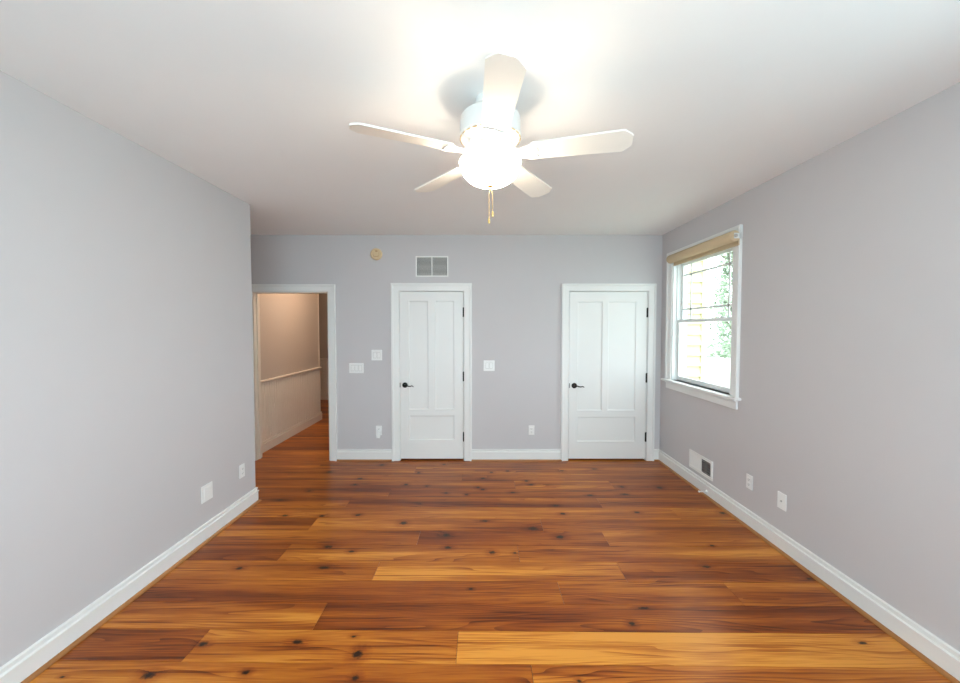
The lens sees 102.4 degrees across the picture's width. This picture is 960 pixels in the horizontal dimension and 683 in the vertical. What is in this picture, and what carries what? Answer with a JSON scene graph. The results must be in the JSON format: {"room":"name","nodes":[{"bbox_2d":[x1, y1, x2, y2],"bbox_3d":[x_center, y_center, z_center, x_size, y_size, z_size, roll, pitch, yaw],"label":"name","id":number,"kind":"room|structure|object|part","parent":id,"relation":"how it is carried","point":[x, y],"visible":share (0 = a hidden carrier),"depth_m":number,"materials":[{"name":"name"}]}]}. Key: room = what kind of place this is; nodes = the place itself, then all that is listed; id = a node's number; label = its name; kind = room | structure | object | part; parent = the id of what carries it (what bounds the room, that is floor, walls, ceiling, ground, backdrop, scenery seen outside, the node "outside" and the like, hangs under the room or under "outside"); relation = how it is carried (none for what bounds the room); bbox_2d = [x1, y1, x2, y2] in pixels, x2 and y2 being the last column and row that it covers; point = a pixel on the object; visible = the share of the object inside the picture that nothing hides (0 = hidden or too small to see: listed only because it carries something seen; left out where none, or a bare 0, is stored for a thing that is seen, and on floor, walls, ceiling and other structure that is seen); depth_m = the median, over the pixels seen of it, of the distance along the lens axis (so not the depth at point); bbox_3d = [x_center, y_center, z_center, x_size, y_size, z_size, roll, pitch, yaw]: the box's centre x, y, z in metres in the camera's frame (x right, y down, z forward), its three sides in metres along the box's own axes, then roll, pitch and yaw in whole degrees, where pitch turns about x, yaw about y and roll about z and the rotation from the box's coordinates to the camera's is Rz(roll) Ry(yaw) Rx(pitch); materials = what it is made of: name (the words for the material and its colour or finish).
{"room":"empty bedroom","nodes":[
{"label":"empty bedroom","id":0,"kind":"room"},
{"bbox_2d":[0,70,255,666],"bbox_3d":[-2.598,0.202,1.278,1.005,2.740,4.540,0,2,0],"label":"wall","id":1,"kind":"structure","parent":0,"point":[127,387],"depth_m":2.14,"materials":[{"name":"grey paint"}]},
{"bbox_2d":[0,487,258,682],"bbox_3d":[-2.587,1.483,1.891,1.026,0.140,5.680,0,2,0],"label":"baseboard","id":2,"kind":"structure","parent":1,"relation":"attached to","point":[35,656],"depth_m":2.16,"materials":[{"name":"white wood"}]},
{"bbox_2d":[21,499,261,682],"bbox_3d":[-2.572,1.544,1.893,1.023,0.018,5.680,0,2,0],"label":"trim","id":3,"kind":"structure","parent":1,"relation":"attached to","point":[89,632],"depth_m":2.23,"materials":[{"name":"brown wood"}]},
{"bbox_2d":[201,481,212,503],"bbox_3d":[-2.090,1.152,2.947,0.010,0.128,0.118,0,2,0],"label":"wall plate","id":4,"kind":"object","parent":1,"relation":"attached to","point":[206,490],"visible":1,"depth_m":2.94,"materials":[{"name":"white plastic"}]},
{"bbox_2d":[239,463,244,478],"bbox_3d":[-2.090,1.133,3.379,0.010,0.116,0.072,0,2,0],"label":"wall outlet","id":5,"kind":"object","parent":1,"relation":"attached to","point":[241,467],"visible":1,"depth_m":3.37,"materials":[{"name":"white plastic"}]},
{"bbox_2d":[259,294,318,379],"bbox_3d":[-2.920,0.051,5.810,0.120,2.740,2.010,0,2,0],"label":"wall","id":6,"kind":"structure","parent":0,"point":[288,322],"depth_m":5.71,"materials":[{"name":"beige paint"}]},
{"bbox_2d":[261,369,320,441],"bbox_3d":[-2.854,0.970,5.851,0.012,0.900,1.990,0,2,0],"label":"wainscot","id":7,"kind":"structure","parent":6,"relation":"attached to","point":[287,402],"depth_m":5.71,"materials":[{"name":"white wood"}]},
{"bbox_2d":[261,367,321,383],"bbox_3d":[-2.840,0.499,5.835,0.040,0.042,1.990,0,2,0],"label":"chair rail","id":8,"kind":"object","parent":6,"relation":"attached to","point":[316,368],"visible":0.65,"depth_m":5.69,"materials":[{"name":"white wood"}]},
{"bbox_2d":[262,411,322,452],"bbox_3d":[-3.674,1.317,6.853,1.334,0.140,4.116,-2,3,-41],"label":"baseboard","id":9,"kind":"structure","parent":6,"relation":"attached to","point":[284,435],"depth_m":5.71,"materials":[{"name":"white wood"}]},
{"bbox_2d":[318,294,319,366],"bbox_3d":[-2.858,-0.452,6.786,0.008,1.797,0.034,0,2,0],"label":"trim","id":10,"kind":"structure","parent":6,"relation":"attached to","point":[318,294],"depth_m":6.78,"materials":[{"name":"white wood"}]},
{"bbox_2d":[319,294,327,357],"bbox_3d":[-3.150,-0.049,8.813,3.100,2.740,0.120,0,2,0],"label":"wall","id":11,"kind":"structure","parent":0,"point":[323,325],"depth_m":8.74,"materials":[{"name":"beige paint"}]},
{"bbox_2d":[320,360,327,392],"bbox_3d":[-3.150,0.872,8.778,2.860,0.900,0.012,0,2,0],"label":"wainscot","id":12,"kind":"structure","parent":11,"relation":"attached to","point":[323,363],"depth_m":8.77,"materials":[{"name":"white wood"}]},
{"bbox_2d":[320,393,328,399],"bbox_3d":[-3.150,1.253,8.774,2.860,0.140,0.021,0,2,0],"label":"baseboard","id":13,"kind":"structure","parent":11,"relation":"attached to","point":[323,396],"depth_m":8.77,"materials":[{"name":"white wood"}]},
{"bbox_2d":[251,235,662,448],"bbox_3d":[-0.517,0.086,4.745,5.405,2.740,0.120,0,2,0],"label":"wall","id":14,"kind":"structure","parent":0,"point":[517,281],"depth_m":4.67,"materials":[{"name":"grey paint"}]},
{"bbox_2d":[252,284,336,460],"bbox_3d":[-2.303,0.383,4.744,1.091,2.148,0.151,0,2,0],"label":"door frame","id":15,"kind":"structure","parent":14,"relation":"attached to","point":[330,288],"depth_m":4.69,"materials":[{"name":"white wood"}]},
{"bbox_2d":[349,363,363,372],"bbox_3d":[-1.513,0.324,4.687,0.176,0.122,0.014,0,2,0],"label":"light switch","id":16,"kind":"object","parent":14,"relation":"attached to","point":[353,367],"visible":1,"depth_m":4.68,"materials":[{"name":"white plastic"}]},
{"bbox_2d":[337,449,391,458],"bbox_3d":[-1.423,1.388,4.718,0.669,0.140,0.021,0,2,0],"label":"baseboard","id":17,"kind":"structure","parent":14,"relation":"attached to","point":[341,453],"depth_m":4.71,"materials":[{"name":"white wood"}]},
{"bbox_2d":[337,459,391,460],"bbox_3d":[-1.423,1.450,4.706,0.669,0.018,0.018,0,2,0],"label":"trim","id":18,"kind":"structure","parent":14,"relation":"attached to","point":[337,459],"depth_m":4.71,"materials":[{"name":"brown wood"}]},
{"bbox_2d":[370,248,381,259],"bbox_3d":[-1.257,-1.048,4.628,0.144,0.144,0.040,0,2,0],"label":"smoke detector","id":19,"kind":"object","parent":14,"relation":"attached to","point":[376,254],"visible":1,"depth_m":4.61,"materials":[{"name":"beige plastic"}]},
{"bbox_2d":[371,350,381,359],"bbox_3d":[-1.265,0.166,4.681,0.128,0.128,0.014,0,2,0],"label":"light switch","id":20,"kind":"object","parent":14,"relation":"attached to","point":[375,354],"visible":1,"depth_m":4.68,"materials":[{"name":"white plastic"}]},
{"bbox_2d":[376,426,381,434],"bbox_3d":[-1.247,1.086,4.714,0.072,0.116,0.010,0,2,0],"label":"wall outlet","id":21,"kind":"object","parent":14,"relation":"attached to","point":[377,427],"visible":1,"depth_m":4.71,"materials":[{"name":"white plastic"}]},
{"bbox_2d":[376,430,379,438],"bbox_3d":[-1.249,1.126,4.690,0.048,0.098,0.040,0,2,0],"label":"plug","id":22,"kind":"object","parent":21,"relation":"attached to","point":[377,431],"visible":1,"depth_m":4.68,"materials":[{"name":"white plastic"}]},
{"bbox_2d":[400,292,463,458],"bbox_3d":[-0.595,0.417,4.689,0.786,2.040,0.090,0,2,0],"label":"door","id":23,"kind":"structure","parent":14,"relation":"in","point":[431,323],"depth_m":4.71,"materials":[{"name":"white paint"}]},
{"bbox_2d":[416,256,447,276],"bbox_3d":[-0.590,-0.904,4.647,0.392,0.248,0.010,0,2,0],"label":"air vent","id":24,"kind":"object","parent":14,"relation":"in","point":[426,266],"visible":1,"depth_m":4.65,"materials":[{"name":"white metal"}]},
{"bbox_2d":[484,360,494,370],"bbox_3d":[0.098,0.294,4.686,0.134,0.128,0.014,0,2,0],"label":"light switch","id":25,"kind":"object","parent":14,"relation":"attached to","point":[489,365],"visible":1,"depth_m":4.68,"materials":[{"name":"white plastic"}]},
{"bbox_2d":[472,449,560,458],"bbox_3d":[0.434,1.388,4.718,1.101,0.140,0.021,0,2,0],"label":"baseboard","id":26,"kind":"structure","parent":14,"relation":"attached to","point":[476,453],"depth_m":4.71,"materials":[{"name":"white wood"}]},
{"bbox_2d":[471,459,561,460],"bbox_3d":[0.434,1.450,4.706,1.101,0.018,0.018,0,2,0],"label":"trim","id":27,"kind":"structure","parent":14,"relation":"attached to","point":[472,459],"depth_m":4.70,"materials":[{"name":"brown wood"}]},
{"bbox_2d":[528,425,533,434],"bbox_3d":[0.617,1.083,4.714,0.072,0.116,0.010,0,2,0],"label":"wall outlet","id":28,"kind":"object","parent":14,"relation":"attached to","point":[531,427],"visible":1,"depth_m":4.71,"materials":[{"name":"white plastic"}]},
{"bbox_2d":[568,292,647,458],"bbox_3d":[1.548,0.417,4.689,0.951,2.040,0.090,0,2,0],"label":"door","id":29,"kind":"structure","parent":14,"relation":"in","point":[608,330],"depth_m":4.71,"materials":[{"name":"white paint"}]},
{"bbox_2d":[463,298,463,422],"bbox_3d":[0.380,0.083,4.846,3.960,2.740,0.080,0,2,0],"label":"wall","id":30,"kind":"structure","parent":0,"point":[463,298],"depth_m":4.81,"materials":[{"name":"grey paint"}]},
{"bbox_2d":[0,0,959,234],"bbox_3d":[-1.177,-1.304,3.849,7.045,0.100,10.020,0,2,0],"label":"ceiling","id":31,"kind":"structure","parent":0,"point":[258,100],"depth_m":1.78,"materials":[{"name":"white paint"}]},
{"bbox_2d":[349,51,633,223],"bbox_3d":[0.057,-0.884,1.865,1.271,0.607,1.233,0,2,0],"label":"ceiling fan","id":32,"kind":"object","parent":31,"relation":"hanging from","point":[490,127],"visible":1,"depth_m":1.78,"materials":[{"name":"white metal"}]},
{"bbox_3d":[-0.356,-0.926,1.749,0.455,0.008,0.142,1,14,-22],"label":"blade","id":33,"kind":"part","parent":32,"relation":"part of","materials":[{"name":"white wood"}]},
{"bbox_3d":[-0.229,-0.932,2.241,0.142,0.008,0.455,-17,12,-38],"label":"blade","id":34,"kind":"part","parent":32,"relation":"part of","materials":[{"name":"white wood"}]},
{"bbox_3d":[0.046,-0.828,1.910,0.306,0.114,0.306,0,2,0],"label":"lamp shade","id":35,"kind":"part","parent":32,"relation":"part of","materials":[{"name":"white glass"}]},
{"bbox_3d":[0.072,-0.926,1.476,0.142,0.008,0.455,12,-1,-3],"label":"blade","id":36,"kind":"part","parent":32,"relation":"part of","materials":[{"name":"white wood"}]},
{"bbox_3d":[0.278,-0.933,2.272,0.142,0.008,0.455,-13,-5,32],"label":"blade","id":37,"kind":"part","parent":32,"relation":"part of","materials":[{"name":"white wood"}]},
{"bbox_3d":[0.465,-0.915,1.799,0.455,0.008,0.142,1,-10,14],"label":"blade","id":38,"kind":"part","parent":32,"relation":"part of","materials":[{"name":"white wood"}]},
{"bbox_2d":[30,400,951,682],"bbox_3d":[-1.177,1.535,3.911,7.045,0.100,10.264,0,2,0],"label":"floor","id":39,"kind":"structure","parent":0,"point":[404,570],"depth_m":2.33,"materials":[{"name":"brown wood"}]},
{"bbox_2d":[659,82,959,651],"bbox_3d":[2.265,0.183,1.847,0.160,2.740,5.920,0,2,0],"label":"wall","id":40,"kind":"structure","parent":0,"point":[849,405],"depth_m":2.24,"materials":[{"name":"grey paint"}]},
{"bbox_2d":[689,449,712,480],"bbox_3d":[2.180,1.220,3.833,0.010,0.185,0.400,0,2,0],"label":"air vent","id":41,"kind":"object","parent":40,"relation":"in","point":[702,465],"visible":1,"depth_m":3.82,"materials":[{"name":"white metal"}]},
{"bbox_2d":[661,224,742,409],"bbox_3d":[2.234,-0.220,3.881,0.222,1.560,1.328,0,2,0],"label":"window","id":42,"kind":"structure","parent":40,"relation":"in","point":[676,276],"depth_m":4.04,"materials":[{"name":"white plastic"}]},
{"bbox_2d":[666,230,740,265],"bbox_3d":[2.116,-0.884,3.758,0.095,0.121,1.126,0,2,0],"label":"roller blind","id":43,"kind":"object","parent":42,"relation":"attached to","point":[731,239],"visible":1,"depth_m":3.59,"materials":[{"name":"beige fabric"}]},
{"bbox_3d":[2.252,0.110,3.892,0.035,0.683,1.028,0,2,0],"label":"sash","id":44,"kind":"part","parent":42,"relation":"part of","materials":[{"name":"clear glass"}]},
{"bbox_3d":[2.290,-0.540,3.870,0.034,0.680,1.028,0,2,0],"label":"sash","id":45,"kind":"part","parent":42,"relation":"part of","materials":[{"name":"clear glass"}]},
{"bbox_2d":[746,473,752,490],"bbox_3d":[2.180,1.141,3.136,0.010,0.116,0.072,0,2,0],"label":"wall outlet","id":46,"kind":"object","parent":40,"relation":"attached to","point":[749,479],"visible":1,"depth_m":3.13,"materials":[{"name":"white plastic"}]},
{"bbox_2d":[777,491,786,511],"bbox_3d":[2.177,1.157,2.798,0.016,0.120,0.080,0,2,0],"label":"cable jack","id":47,"kind":"object","parent":40,"relation":"attached to","point":[781,498],"visible":1,"depth_m":2.79,"materials":[{"name":"white plastic"}]},
{"bbox_2d":[654,449,959,680],"bbox_3d":[2.150,1.483,1.891,0.070,0.140,5.680,0,2,0],"label":"baseboard","id":48,"kind":"structure","parent":40,"relation":"attached to","point":[938,651],"depth_m":2.33,"materials":[{"name":"white wood"}]},
{"bbox_2d":[654,459,959,682],"bbox_3d":[2.142,1.544,1.885,0.054,0.018,5.664,0,2,0],"label":"trim","id":49,"kind":"structure","parent":40,"relation":"attached to","point":[897,638],"depth_m":2.32,"materials":[{"name":"brown wood"}]},
{"label":"outside","id":50,"kind":"structure","parent":0,"visible":0},
{"bbox_2d":[705,342,730,386],"bbox_3d":[7.500,1.879,17.573,75.000,0.100,105.000,0,2,0],"label":"ground","id":51,"kind":"structure","parent":50,"point":[717,369],"depth_m":23.38,"materials":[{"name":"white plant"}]},
{"bbox_2d":[686,260,706,380],"bbox_3d":[3.000,-0.802,7.237,1.400,5.950,3.880,0,2,0],"label":"house wing","id":52,"kind":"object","parent":51,"relation":"on","point":[696,331],"visible":0.11,"depth_m":5.69,"materials":[{"name":"beige"}]},
{"bbox_2d":[705,252,732,360],"bbox_3d":[9.266,-0.889,14.057,2.211,5.678,2.183,0,2,0],"label":"leafy tree","id":53,"kind":"object","parent":51,"relation":"on","point":[722,300],"visible":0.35,"depth_m":13.97,"materials":[{"name":"green plant"}]}
]}

